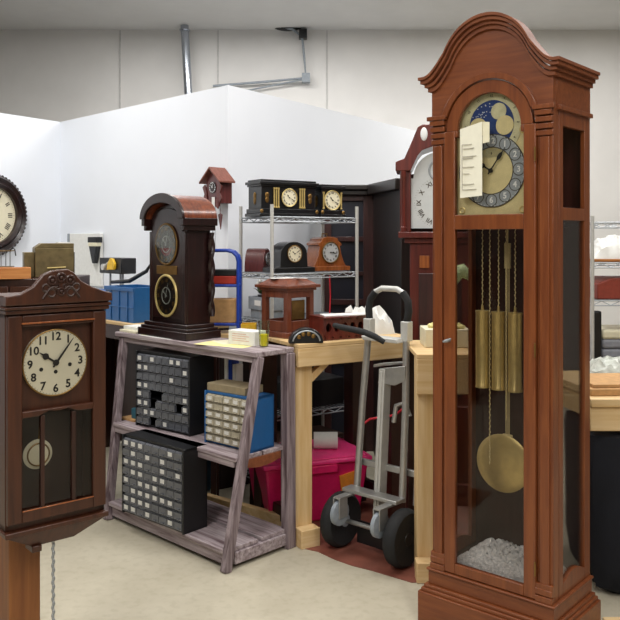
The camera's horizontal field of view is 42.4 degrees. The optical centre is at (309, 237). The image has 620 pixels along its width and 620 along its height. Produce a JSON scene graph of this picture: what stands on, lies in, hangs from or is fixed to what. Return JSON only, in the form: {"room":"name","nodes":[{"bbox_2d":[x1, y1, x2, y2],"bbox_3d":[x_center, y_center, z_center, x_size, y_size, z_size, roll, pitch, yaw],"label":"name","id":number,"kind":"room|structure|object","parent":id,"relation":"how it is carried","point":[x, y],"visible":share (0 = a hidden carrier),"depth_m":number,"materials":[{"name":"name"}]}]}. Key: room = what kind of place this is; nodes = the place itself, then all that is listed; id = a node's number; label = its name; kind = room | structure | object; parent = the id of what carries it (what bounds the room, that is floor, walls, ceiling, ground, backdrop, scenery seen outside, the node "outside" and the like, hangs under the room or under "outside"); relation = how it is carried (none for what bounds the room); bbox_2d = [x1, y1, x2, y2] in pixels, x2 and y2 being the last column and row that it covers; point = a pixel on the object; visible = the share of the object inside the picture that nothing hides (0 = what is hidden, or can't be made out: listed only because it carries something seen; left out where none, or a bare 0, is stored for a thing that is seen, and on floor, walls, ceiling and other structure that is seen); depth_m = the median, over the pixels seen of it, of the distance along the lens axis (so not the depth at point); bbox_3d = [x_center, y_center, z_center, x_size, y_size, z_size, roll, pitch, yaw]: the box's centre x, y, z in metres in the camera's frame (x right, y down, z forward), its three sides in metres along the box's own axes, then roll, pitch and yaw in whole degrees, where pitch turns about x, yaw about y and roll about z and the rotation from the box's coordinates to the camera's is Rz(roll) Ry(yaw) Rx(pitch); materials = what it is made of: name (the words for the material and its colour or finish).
{"room":"shop","nodes":[
{"label":"shop","id":0,"kind":"room"},
{"bbox_2d":[0,113,59,266],"bbox_3d":[-3.092,0.253,5.509,0.167,2.495,3.498,0,0,33],"label":"wall","id":1,"kind":"structure","parent":0,"point":[29,147],"depth_m":6.62,"materials":[{"name":"white paint"}]},
{"bbox_2d":[0,175,26,254],"bbox_3d":[-2.485,-0.180,6.250,0.070,0.664,0.664,0,0,33],"label":"round wall clock","id":2,"kind":"object","parent":1,"relation":"attached to","point":[13,211],"visible":0.96,"depth_m":6.39,"materials":[{"name":"brown wood"}]},
{"bbox_2d":[60,85,227,297],"bbox_3d":[-1.305,0.253,6.060,0.100,2.495,2.310,0,0,-44],"label":"wall","id":3,"kind":"structure","parent":0,"point":[112,162],"depth_m":6.00,"materials":[{"name":"white paint"}]},
{"bbox_2d":[67,233,102,286],"bbox_3d":[-1.844,0.174,6.500,0.068,0.420,0.530,0,0,-44],"label":"sheet","id":4,"kind":"object","parent":3,"relation":"attached to","point":[84,265],"visible":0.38,"depth_m":6.47,"materials":[{"name":"white paper"}]},
{"bbox_2d":[88,237,101,262],"bbox_3d":[-1.701,0.096,6.330,0.055,0.208,0.138,0,0,-44],"label":"brush","id":5,"kind":"object","parent":4,"relation":"hanging from","point":[94,243],"visible":1,"depth_m":6.30,"materials":[{"name":"black plastic"}]},
{"bbox_2d":[199,167,234,232],"bbox_3d":[-0.601,-0.191,5.170,0.131,0.532,0.215,0,0,-44],"label":"cuckoo clock","id":6,"kind":"object","parent":3,"relation":"attached to","point":[217,189],"visible":0.91,"depth_m":5.13,"materials":[{"name":"red wood"}]},
{"bbox_2d":[0,30,619,324],"bbox_3d":[0.000,-0.420,9.100,10.000,3.840,0.200,0,0,0],"label":"wall","id":7,"kind":"structure","parent":0,"point":[53,75],"depth_m":9.00,"materials":[{"name":"white paint"}]},
{"bbox_2d":[120,30,120,108],"bbox_3d":[-0.972,-1.518,8.995,2.334,1.635,0.009,0,0,0],"label":"trim","id":8,"kind":"structure","parent":7,"relation":"attached to","point":[120,30],"depth_m":9.00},
{"bbox_2d":[179,24,191,94],"bbox_3d":[-1.350,-0.420,8.751,0.120,3.840,0.224,0,0,-31],"label":"pipe","id":9,"kind":"object","parent":7,"relation":"attached to","point":[184,30],"visible":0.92,"depth_m":8.73,"materials":[{"name":"metal"}]},
{"bbox_2d":[213,27,309,90],"bbox_3d":[-0.543,-2.016,8.922,1.087,0.784,0.125,0,0,0],"label":"conduit","id":10,"kind":"object","parent":7,"relation":"attached to","point":[302,33],"visible":0.76,"depth_m":8.90,"materials":[{"name":"grey metal"}]},
{"bbox_2d":[0,0,619,29],"bbox_3d":[0.000,-2.370,3.350,10.000,0.060,11.700,0,0,0],"label":"ceiling","id":11,"kind":"structure","parent":0,"point":[14,14],"depth_m":8.30,"materials":[{"name":"white paint"}]},
{"bbox_2d":[40,441,619,619],"bbox_3d":[0.000,1.524,3.350,10.000,0.052,11.700,0,0,0],"label":"floor","id":12,"kind":"structure","parent":0,"point":[116,568],"depth_m":3.49,"materials":[{"name":"concrete"}]},
{"bbox_2d":[0,536,39,619],"bbox_3d":[-0.932,0.875,2.564,0.280,1.250,0.280,0,0,-40],"label":"wooden post","id":13,"kind":"object","parent":12,"relation":"on","point":[19,567],"visible":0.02,"depth_m":2.52,"materials":[{"name":"brown wood"}]},
{"bbox_2d":[0,269,111,552],"bbox_3d":[-0.805,0.522,2.487,0.335,0.853,0.177,0,0,-40],"label":"wall clock","id":14,"kind":"object","parent":13,"relation":"attached to","point":[53,331],"visible":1,"depth_m":2.45,"materials":[{"name":"brown wood"}]},
{"bbox_2d":[51,541,54,619],"bbox_3d":[-0.794,1.183,2.475,0.013,0.513,0.009,0,0,0],"label":"hanging chain","id":15,"kind":"object","parent":14,"relation":"hanging from","point":[53,542],"visible":1,"depth_m":2.47,"materials":[{"name":"silver metal"}]},
{"bbox_2d":[0,275,89,292],"bbox_3d":[-1.620,0.860,4.540,0.600,1.280,0.520,0,0,0],"label":"cabinet","id":16,"kind":"object","parent":12,"relation":"on","point":[6,285],"visible":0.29,"depth_m":4.30,"materials":[{"name":"brown wood"}]},
{"bbox_2d":[0,248,15,266],"bbox_3d":[-1.738,0.136,4.499,0.183,0.168,0.103,0,0,-10],"label":"wire rack","id":17,"kind":"object","parent":16,"relation":"on","point":[10,250],"visible":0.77,"depth_m":4.46,"materials":[{"name":"silver metal"}]},
{"bbox_2d":[0,267,30,278],"bbox_3d":[-1.655,0.190,4.319,0.280,0.060,0.120,0,0,-20],"label":"wooden tray","id":18,"kind":"object","parent":16,"relation":"on","point":[5,272],"visible":1,"depth_m":4.29,"materials":[{"name":"orange wood"}]},
{"bbox_2d":[22,242,74,277],"bbox_3d":[-1.486,0.122,4.544,0.270,0.196,0.172,0,0,-24],"label":"box","id":19,"kind":"object","parent":16,"relation":"on","point":[44,257],"visible":0.88,"depth_m":4.48,"materials":[{"name":"brown cardboard"}]},
{"bbox_2d":[106,319,228,446],"bbox_3d":[-1.115,1.015,5.242,0.420,0.970,1.350,0,0,-44],"label":"workbench","id":20,"kind":"object","parent":12,"relation":"on","point":[112,341],"visible":0.12,"depth_m":5.66,"materials":[{"name":"brown wood"}]},
{"bbox_2d":[100,257,135,284],"bbox_3d":[-1.364,0.335,5.662,0.165,0.390,0.300,0,0,-44],"label":"grinder","id":21,"kind":"object","parent":20,"relation":"on","point":[111,265],"visible":0.7,"depth_m":5.58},
{"bbox_2d":[104,284,149,322],"bbox_3d":[-1.129,0.420,5.166,0.248,0.220,0.356,0,0,-44],"label":"crate","id":22,"kind":"object","parent":20,"relation":"on","point":[130,303],"visible":0.82,"depth_m":5.03,"materials":[{"name":"plastic"}]},
{"bbox_2d":[111,264,149,283],"bbox_3d":[-1.157,0.231,5.172,0.028,0.151,0.474,0,0,-44],"label":"hose","id":23,"kind":"object","parent":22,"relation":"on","point":[146,270],"visible":0.85,"depth_m":5.14,"materials":[{"name":"black rubber"}]},
{"bbox_2d":[103,331,295,573],"bbox_3d":[-0.652,1.018,4.138,1.194,0.976,0.446,0,0,44],"label":"display shelf","id":24,"kind":"object","parent":12,"relation":"on","point":[231,536],"visible":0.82,"depth_m":3.85,"materials":[{"name":"grey wood"}]},
{"bbox_2d":[122,415,135,421],"bbox_3d":[-0.969,0.999,4.438,0.125,0.012,0.100,0,0,44],"label":"cardboard sheet","id":25,"kind":"object","parent":24,"relation":"on","point":[128,418],"visible":0.3,"depth_m":4.40,"materials":[{"name":"brown cardboard"}]},
{"bbox_2d":[131,407,135,418],"bbox_3d":[-0.937,0.966,4.422,0.060,0.055,0.080,0,0,44],"label":"bin","id":26,"kind":"object","parent":25,"relation":"on","point":[133,410],"visible":0.24,"depth_m":4.40,"materials":[{"name":"plastic"}]},
{"bbox_2d":[120,329,137,333],"bbox_3d":[-0.979,0.524,4.525,0.120,0.012,0.175,0,0,-43],"label":"magazine","id":27,"kind":"object","parent":24,"relation":"on","point":[121,330],"visible":0.48,"depth_m":4.48,"materials":[{"name":"beige paper"}]},
{"bbox_2d":[124,324,140,330],"bbox_3d":[-0.965,0.508,4.540,0.100,0.020,0.185,0,0,-44],"label":"booklet","id":28,"kind":"object","parent":27,"relation":"on","point":[130,327],"visible":0.42,"depth_m":4.53,"materials":[{"name":"white paper"}]},
{"bbox_2d":[122,429,206,534],"bbox_3d":[-0.735,1.205,3.994,0.485,0.400,0.159,0,0,41],"label":"organizer","id":29,"kind":"object","parent":24,"relation":"on","point":[162,485],"visible":1,"depth_m":3.89,"materials":[{"name":"black plastic"}]},
{"bbox_2d":[136,348,213,436],"bbox_3d":[-0.723,0.805,4.236,0.420,0.400,0.179,0,0,38],"label":"organizer","id":30,"kind":"object","parent":24,"relation":"on","point":[171,385],"visible":0.9,"depth_m":4.15,"materials":[{"name":"black plastic"}]},
{"bbox_2d":[138,193,220,340],"bbox_3d":[-0.715,0.145,4.329,0.239,0.769,0.446,0,0,-45],"label":"clock","id":31,"kind":"object","parent":24,"relation":"on","point":[182,244],"visible":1,"depth_m":4.23,"materials":[{"name":"red wood"}]},
{"bbox_2d":[196,340,250,347],"bbox_3d":[-0.410,0.530,3.996,0.300,0.001,0.170,0,0,30],"label":"paper sheet","id":32,"kind":"object","parent":24,"relation":"on","point":[211,343],"visible":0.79,"depth_m":3.98,"materials":[{"name":"paper"}]},
{"bbox_2d":[213,340,228,344],"bbox_3d":[-0.418,0.529,4.073,0.120,0.001,0.160,0,0,-30],"label":"paper sheet","id":33,"kind":"object","parent":32,"relation":"on","point":[223,342],"visible":0.64,"depth_m":4.09,"materials":[{"name":"beige paper"}]},
{"bbox_2d":[228,359,238,379],"bbox_3d":[-0.393,0.815,4.118,0.026,0.380,0.050,0,0,44],"label":"folder","id":34,"kind":"object","parent":24,"relation":"on","point":[230,362],"visible":0.2,"depth_m":4.10,"materials":[{"name":"blue plastic"}]},
{"bbox_2d":[233,363,242,380],"bbox_3d":[-0.370,0.825,4.096,0.026,0.360,0.050,0,0,44],"label":"folder","id":35,"kind":"object","parent":24,"relation":"on","point":[237,368],"visible":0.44,"depth_m":4.08,"materials":[{"name":"paper"}]},
{"bbox_2d":[204,390,273,452],"bbox_3d":[-0.349,0.877,3.893,0.320,0.255,0.169,0,0,41],"label":"drawer cabinet","id":36,"kind":"object","parent":24,"relation":"on","point":[223,412],"visible":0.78,"depth_m":3.83,"materials":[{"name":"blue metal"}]},
{"bbox_2d":[207,379,262,395],"bbox_3d":[-0.367,0.731,3.919,0.255,0.038,0.130,0,0,38],"label":"box","id":37,"kind":"object","parent":36,"relation":"on","point":[229,386],"visible":0.96,"depth_m":3.89,"materials":[{"name":"beige cardboard"}]},
{"bbox_2d":[224,358,229,378],"bbox_3d":[-0.416,0.805,4.141,0.026,0.400,0.050,0,0,44],"label":"folder","id":38,"kind":"object","parent":37,"relation":"in","point":[225,360],"visible":0.02,"depth_m":4.12,"materials":[{"name":"white paper"}]},
{"bbox_2d":[229,328,265,345],"bbox_3d":[-0.313,0.494,3.992,0.170,0.070,0.091,0,0,36],"label":"box","id":39,"kind":"object","parent":24,"relation":"on","point":[240,336],"visible":0.91,"depth_m":3.95,"materials":[{"name":"white cardboard"}]},
{"bbox_2d":[241,322,256,329],"bbox_3d":[-0.344,0.505,4.500,0.083,0.050,0.100,0,0,0],"label":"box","id":40,"kind":"object","parent":39,"relation":"on","point":[246,325],"visible":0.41,"depth_m":4.45,"materials":[{"name":"cardboard"}]},
{"bbox_2d":[258,320,269,347],"bbox_3d":[-0.224,0.466,3.893,0.058,0.128,0.058,0,0,0],"label":"drink glass","id":41,"kind":"object","parent":24,"relation":"on","point":[263,338],"visible":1,"depth_m":3.88,"materials":[{"name":"yellow glass"}]},
{"bbox_2d":[211,330,253,504],"bbox_3d":[-0.458,1.015,4.510,0.315,0.970,0.180,0,0,0],"label":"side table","id":42,"kind":"object","parent":12,"relation":"on","point":[224,333],"visible":0.06,"depth_m":4.43,"materials":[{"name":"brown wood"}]},
{"bbox_2d":[214,249,241,328],"bbox_3d":[-0.500,0.295,4.510,0.218,0.469,0.157,0,0,0],"label":"frame","id":43,"kind":"object","parent":42,"relation":"on","point":[238,285],"visible":0.44,"depth_m":4.44,"materials":[{"name":"blue metal"}]},
{"bbox_2d":[210,298,235,322],"bbox_3d":[-0.500,0.406,4.510,0.170,0.130,0.120,0,0,0],"label":"cardboard box","id":44,"kind":"object","parent":43,"relation":"on","point":[225,308],"visible":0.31,"depth_m":4.45,"materials":[{"name":"brown cardboard"}]},
{"bbox_2d":[214,269,235,283],"bbox_3d":[-0.500,0.216,4.510,0.176,0.080,0.120,0,0,0],"label":"tool case","id":45,"kind":"object","parent":43,"relation":"on","point":[222,276],"visible":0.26,"depth_m":4.45,"materials":[{"name":"red plastic"}]},
{"bbox_2d":[207,493,280,525],"bbox_3d":[-0.376,1.455,4.260,0.655,0.090,0.040,0,0,38],"label":"wood board","id":46,"kind":"object","parent":12,"relation":"on","point":[265,514],"depth_m":4.18,"materials":[{"name":"brown wood"}]},
{"bbox_2d":[219,338,320,488],"bbox_3d":[-0.237,1.035,4.982,0.740,0.930,0.016,0,0,-34],"label":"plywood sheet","id":47,"kind":"object","parent":12,"relation":"on","point":[226,473],"visible":0.1,"depth_m":4.83,"materials":[{"name":"brown wood"}]},
{"bbox_2d":[239,204,358,478],"bbox_3d":[-0.066,0.655,4.817,0.620,1.690,0.381,0,0,-34],"label":"wire rack","id":48,"kind":"object","parent":12,"relation":"on","point":[271,217],"depth_m":4.73,"materials":[{"name":"metal"}]},
{"bbox_2d":[245,248,269,271],"bbox_3d":[-0.307,0.131,4.799,0.132,0.138,0.140,0,0,16],"label":"mantel clock","id":49,"kind":"object","parent":48,"relation":"on","point":[256,259],"visible":0.89,"depth_m":4.75,"materials":[{"name":"red wood"}]},
{"bbox_2d":[245,179,319,216],"bbox_3d":[-0.164,-0.233,4.775,0.415,0.215,0.180,0,0,-34],"label":"mantel clock","id":50,"kind":"object","parent":48,"relation":"on","point":[288,197],"visible":0.98,"depth_m":4.70,"materials":[{"name":"black paint"}]},
{"bbox_2d":[242,312,328,325],"bbox_3d":[-0.066,0.488,4.817,0.608,0.035,0.368,0,0,-34],"label":"wire shelf","id":51,"kind":"object","parent":48,"relation":"attached to","point":[251,319],"depth_m":4.78,"materials":[{"name":"silver metal"}]},
{"bbox_2d":[263,242,314,272],"bbox_3d":[-0.124,0.111,4.702,0.280,0.178,0.138,0,0,-34],"label":"mantel clock","id":52,"kind":"object","parent":48,"relation":"on","point":[289,257],"visible":1,"depth_m":4.65,"materials":[{"name":"black paint"}]},
{"bbox_2d":[241,216,355,223],"bbox_3d":[-0.066,-0.107,4.817,0.608,0.035,0.368,0,0,-34],"label":"wire shelf","id":53,"kind":"object","parent":48,"relation":"attached to","point":[271,218],"depth_m":4.74,"materials":[{"name":"silver metal"}]},
{"bbox_2d":[242,271,355,278],"bbox_3d":[-0.066,0.218,4.817,0.608,0.035,0.368,0,0,-34],"label":"wire shelf","id":54,"kind":"object","parent":48,"relation":"attached to","point":[322,273],"depth_m":4.70,"materials":[{"name":"silver metal"}]},
{"bbox_2d":[277,372,343,409],"bbox_3d":[-0.038,0.920,4.830,0.420,0.160,0.250,0,0,-34],"label":"crate","id":55,"kind":"object","parent":48,"relation":"on","point":[327,388],"visible":0.4,"depth_m":4.78,"materials":[{"name":"black plastic"}]},
{"bbox_2d":[277,425,343,442],"bbox_3d":[-0.058,1.280,4.823,0.460,0.200,0.260,0,0,-34],"label":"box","id":56,"kind":"object","parent":48,"relation":"on","point":[317,428],"visible":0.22,"depth_m":4.88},
{"bbox_2d":[277,403,343,420],"bbox_3d":[-0.066,1.018,4.817,0.608,0.035,0.368,0,0,-34],"label":"wire shelf","id":57,"kind":"object","parent":48,"relation":"attached to","point":[341,405],"depth_m":4.71,"materials":[{"name":"silver metal"}]},
{"bbox_2d":[307,233,349,270],"bbox_3d":[0.088,0.085,4.923,0.290,0.230,0.148,0,0,-34],"label":"mantel clock","id":58,"kind":"object","parent":48,"relation":"on","point":[323,253],"visible":0.97,"depth_m":4.87,"materials":[{"name":"orange wood"}]},
{"bbox_2d":[329,276,330,312],"bbox_3d":[0.120,0.347,4.798,0.008,0.240,0.015,0,0,45],"label":"power cable","id":59,"kind":"object","parent":48,"relation":"on","point":[329,276],"visible":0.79,"depth_m":4.80,"materials":[{"name":"red plastic"}]},
{"bbox_2d":[315,184,345,216],"bbox_3d":[0.100,-0.225,4.929,0.185,0.200,0.160,0,0,-34],"label":"mantel clock","id":60,"kind":"object","parent":48,"relation":"on","point":[328,198],"visible":0.88,"depth_m":4.87,"materials":[{"name":"black paint"}]},
{"bbox_2d":[249,437,371,520],"bbox_3d":[-0.019,1.324,4.367,0.610,0.352,0.417,0,0,-20],"label":"tub","id":61,"kind":"object","parent":12,"relation":"on","point":[332,469],"visible":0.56,"depth_m":4.22,"materials":[{"name":"plastic"}]},
{"bbox_2d":[314,432,337,448],"bbox_3d":[0.085,1.103,4.360,0.130,0.090,0.090,0,0,0],"label":"paper roll","id":62,"kind":"object","parent":61,"relation":"on","point":[322,440],"visible":1,"depth_m":4.32,"materials":[{"name":"white paper"}]},
{"bbox_2d":[254,334,405,549],"bbox_3d":[0.107,1.008,4.269,0.680,0.985,0.590,0,0,-30],"label":"workbench","id":63,"kind":"object","parent":12,"relation":"on","point":[349,352],"visible":0.42,"depth_m":4.04,"materials":[{"name":"brown wood"}]},
{"bbox_2d":[255,278,320,338],"bbox_3d":[-0.118,0.364,4.235,0.248,0.302,0.248,0,0,44],"label":"case","id":64,"kind":"object","parent":63,"relation":"on","point":[294,318],"visible":0.88,"depth_m":4.17,"materials":[{"name":"brown wood"}]},
{"bbox_2d":[288,327,322,343],"bbox_3d":[-0.021,0.477,3.932,0.170,0.075,0.056,0,0,-10],"label":"clock","id":65,"kind":"object","parent":63,"relation":"on","point":[303,334],"visible":1,"depth_m":3.91,"materials":[{"name":"black paint"}]},
{"bbox_2d":[309,312,365,340],"bbox_3d":[0.145,0.455,4.118,0.255,0.120,0.170,0,0,-30],"label":"box","id":66,"kind":"object","parent":63,"relation":"on","point":[322,324],"visible":0.66,"depth_m":4.05,"materials":[{"name":"brown wood"}]},
{"bbox_2d":[320,313,364,316],"bbox_3d":[0.168,0.393,4.102,0.231,0.004,0.111,0,0,-19],"label":"paper sheet","id":67,"kind":"object","parent":66,"relation":"on","point":[329,314],"visible":0.93,"depth_m":4.08,"materials":[{"name":"white paper"}]},
{"bbox_2d":[345,305,396,334],"bbox_3d":[0.306,0.440,4.355,0.240,0.150,0.240,0,0,-30],"label":"crumpled paper","id":68,"kind":"object","parent":63,"relation":"on","point":[383,323],"visible":0.44,"depth_m":4.30,"materials":[{"name":"white paper"}]},
{"bbox_2d":[365,409,401,423],"bbox_3d":[0.395,0.878,4.025,0.278,0.125,0.061,0,0,0],"label":"cable","id":69,"kind":"object","parent":63,"relation":"hanging from","point":[400,410],"visible":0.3,"depth_m":4.02,"materials":[{"name":"red rubber"}]},
{"bbox_2d":[320,286,413,568],"bbox_3d":[0.298,0.866,3.783,0.438,1.267,0.326,0,0,42],"label":"hand truck","id":70,"kind":"object","parent":12,"relation":"on","point":[340,520],"visible":0.93,"depth_m":3.80,"materials":[{"name":"silver metal"}]},
{"bbox_2d":[324,178,409,454],"bbox_3d":[0.380,0.565,5.506,0.680,1.870,1.149,0,0,0],"label":"tall cabinet","id":71,"kind":"object","parent":12,"relation":"on","point":[384,257],"visible":0.38,"depth_m":5.62,"materials":[{"name":"brown wood"}]},
{"bbox_2d":[395,124,467,505],"bbox_3d":[0.751,0.427,4.636,0.500,2.145,0.306,0,0,8],"label":"grandfather clock","id":72,"kind":"object","parent":12,"relation":"on","point":[416,189],"visible":0.41,"depth_m":4.53,"materials":[{"name":"brown wood"}]},
{"bbox_2d":[400,171,467,231],"bbox_3d":[0.752,-0.207,4.630,0.480,0.345,0.337,0,0,0],"label":"clock face","id":73,"kind":"object","parent":72,"relation":"attached to","point":[416,189],"depth_m":4.56,"materials":[{"name":"white metal"}]},
{"bbox_2d":[406,340,467,582],"bbox_3d":[0.765,1.005,3.735,0.605,0.990,0.530,0,0,0],"label":"workbench","id":74,"kind":"object","parent":12,"relation":"on","point":[420,429],"visible":0.36,"depth_m":3.54,"materials":[{"name":"brown wood"}]},
{"bbox_2d":[420,322,467,347],"bbox_3d":[0.640,0.458,3.810,0.210,0.104,0.180,0,0,0],"label":"box","id":75,"kind":"object","parent":74,"relation":"on","point":[426,331],"visible":0.32,"depth_m":3.72,"materials":[{"name":"beige cardboard"}]},
{"bbox_2d":[457,264,467,283],"bbox_3d":[0.778,0.318,3.930,0.203,0.385,0.120,0,0,0],"label":"lamp","id":76,"kind":"object","parent":74,"relation":"on","point":[462,270],"visible":0.09,"depth_m":3.90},
{"bbox_2d":[418,12,600,619],"bbox_3d":[0.767,0.333,3.098,0.580,2.333,0.392,0,0,41],"label":"grandfather clock","id":77,"kind":"object","parent":12,"relation":"on","point":[528,229],"visible":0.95,"depth_m":3.06,"materials":[{"name":"brown wood"}]},
{"bbox_2d":[460,122,489,197],"bbox_3d":[0.617,-0.293,3.004,0.124,0.282,0.007,0,0,41],"label":"paper tag","id":78,"kind":"object","parent":77,"relation":"attached to","point":[470,136],"visible":1,"depth_m":3.01,"materials":[{"name":"beige paper"}]},
{"bbox_2d":[457,537,566,582],"bbox_3d":[0.780,1.239,3.112,0.370,0.077,0.220,0,0,41],"label":"bubble wrap","id":79,"kind":"object","parent":77,"relation":"on","point":[500,557],"visible":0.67,"depth_m":3.08,"materials":[{"name":"plastic"}]},
{"bbox_2d":[590,431,619,593],"bbox_3d":[1.496,1.155,3.400,0.697,0.690,0.254,0,0,0],"label":"trash can","id":80,"kind":"object","parent":12,"relation":"on","point":[604,445],"visible":0.7,"depth_m":3.33,"materials":[{"name":"plastic"}]},
{"bbox_2d":[590,396,619,574],"bbox_3d":[1.560,1.083,3.650,0.800,0.835,0.700,0,0,0],"label":"work table","id":81,"kind":"object","parent":12,"relation":"on","point":[604,410],"visible":0.13,"depth_m":3.31,"materials":[{"name":"brown wood"}]},
{"bbox_2d":[590,373,619,395],"bbox_3d":[1.419,0.642,3.527,0.500,0.045,0.300,0,0,-4],"label":"cardboard box","id":82,"kind":"object","parent":81,"relation":"on","point":[601,384],"visible":0.5,"depth_m":3.39,"materials":[{"name":"brown cardboard"}]},
{"bbox_2d":[590,355,619,372],"bbox_3d":[1.430,0.614,3.800,0.300,0.102,0.200,0,0,0],"label":"plastic bag","id":83,"kind":"object","parent":82,"relation":"on","point":[607,364],"visible":0.62,"depth_m":3.74,"materials":[{"name":"plastic"}]},
{"bbox_2d":[590,216,619,360],"bbox_3d":[1.910,0.690,4.550,0.770,1.620,0.421,0,0,0],"label":"wire rack","id":84,"kind":"object","parent":12,"relation":"on","point":[592,223],"visible":0.32,"depth_m":4.35,"materials":[{"name":"metal"}]},
{"bbox_2d":[594,310,600,358],"bbox_3d":[1.573,0.530,4.395,0.045,0.260,0.050,0,0,0],"label":"strap","id":85,"kind":"object","parent":84,"relation":"on","point":[597,314],"visible":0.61,"depth_m":4.37,"materials":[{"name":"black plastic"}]},
{"bbox_2d":[594,276,619,298],"bbox_3d":[1.795,0.277,4.516,0.450,0.115,0.308,0,0,0],"label":"case","id":86,"kind":"object","parent":84,"relation":"on","point":[605,287],"visible":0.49,"depth_m":4.37,"materials":[{"name":"red plastic"}]},
{"bbox_2d":[594,259,619,261],"bbox_3d":[1.800,0.122,4.535,0.500,0.015,0.330,0,0,0],"label":"wood board","id":87,"kind":"object","parent":84,"relation":"on","point":[595,260],"visible":0.44,"depth_m":4.37,"materials":[{"name":"brown wood"}]},
{"bbox_2d":[594,235,619,258],"bbox_3d":[1.785,0.047,4.530,0.450,0.135,0.300,0,0,0],"label":"bag","id":88,"kind":"object","parent":87,"relation":"on","point":[608,247],"visible":0.7,"depth_m":4.41,"materials":[{"name":"plastic"}]},
{"bbox_2d":[594,298,619,305],"bbox_3d":[1.910,0.353,4.550,0.758,0.035,0.408,0,0,0],"label":"wire shelf","id":89,"kind":"object","parent":84,"relation":"attached to","point":[600,300],"depth_m":4.35,"materials":[{"name":"silver metal"}]},
{"bbox_2d":[594,262,619,267],"bbox_3d":[1.910,0.148,4.550,0.758,0.035,0.408,0,0,0],"label":"wire shelf","id":90,"kind":"object","parent":84,"relation":"attached to","point":[599,263],"depth_m":4.35,"materials":[{"name":"silver metal"}]},
{"bbox_2d":[594,222,619,228],"bbox_3d":[1.910,-0.072,4.550,0.758,0.035,0.408,0,0,0],"label":"wire shelf","id":91,"kind":"object","parent":84,"relation":"attached to","point":[610,223],"depth_m":4.35,"materials":[{"name":"silver metal"}]},
{"bbox_2d":[601,348,619,356],"bbox_3d":[1.730,0.634,4.520,0.260,0.052,0.280,0,0,0],"label":"folded cloth","id":92,"kind":"object","parent":84,"relation":"on","point":[604,352],"visible":0.36,"depth_m":4.38,"materials":[{"name":"grey fabric"}]},
{"bbox_2d":[601,338,619,348],"bbox_3d":[1.725,0.581,4.520,0.250,0.052,0.280,0,0,0],"label":"folded cloth","id":93,"kind":"object","parent":92,"relation":"on","point":[605,343],"visible":0.45,"depth_m":4.38,"materials":[{"name":"grey fabric"}]},
{"bbox_2d":[601,325,619,338],"bbox_3d":[1.720,0.529,4.520,0.240,0.052,0.280,0,0,0],"label":"folded cloth","id":94,"kind":"object","parent":93,"relation":"on","point":[607,331],"visible":0.52,"depth_m":4.38,"materials":[{"name":"beige fabric"}]},
{"bbox_2d":[602,617,619,619],"bbox_3d":[1.430,1.482,3.070,0.600,0.035,0.050,0,0,0],"label":"plank","id":95,"kind":"object","parent":12,"relation":"on","point":[603,618],"visible":1,"depth_m":3.08,"materials":[{"name":"brown wood"}]},
{"bbox_2d":[228,85,432,329],"bbox_3d":[0.650,0.253,7.025,0.100,2.495,4.348,0,0,34],"label":"wall","id":96,"kind":"structure","parent":0,"point":[270,137],"depth_m":5.79,"materials":[{"name":"white paint"}]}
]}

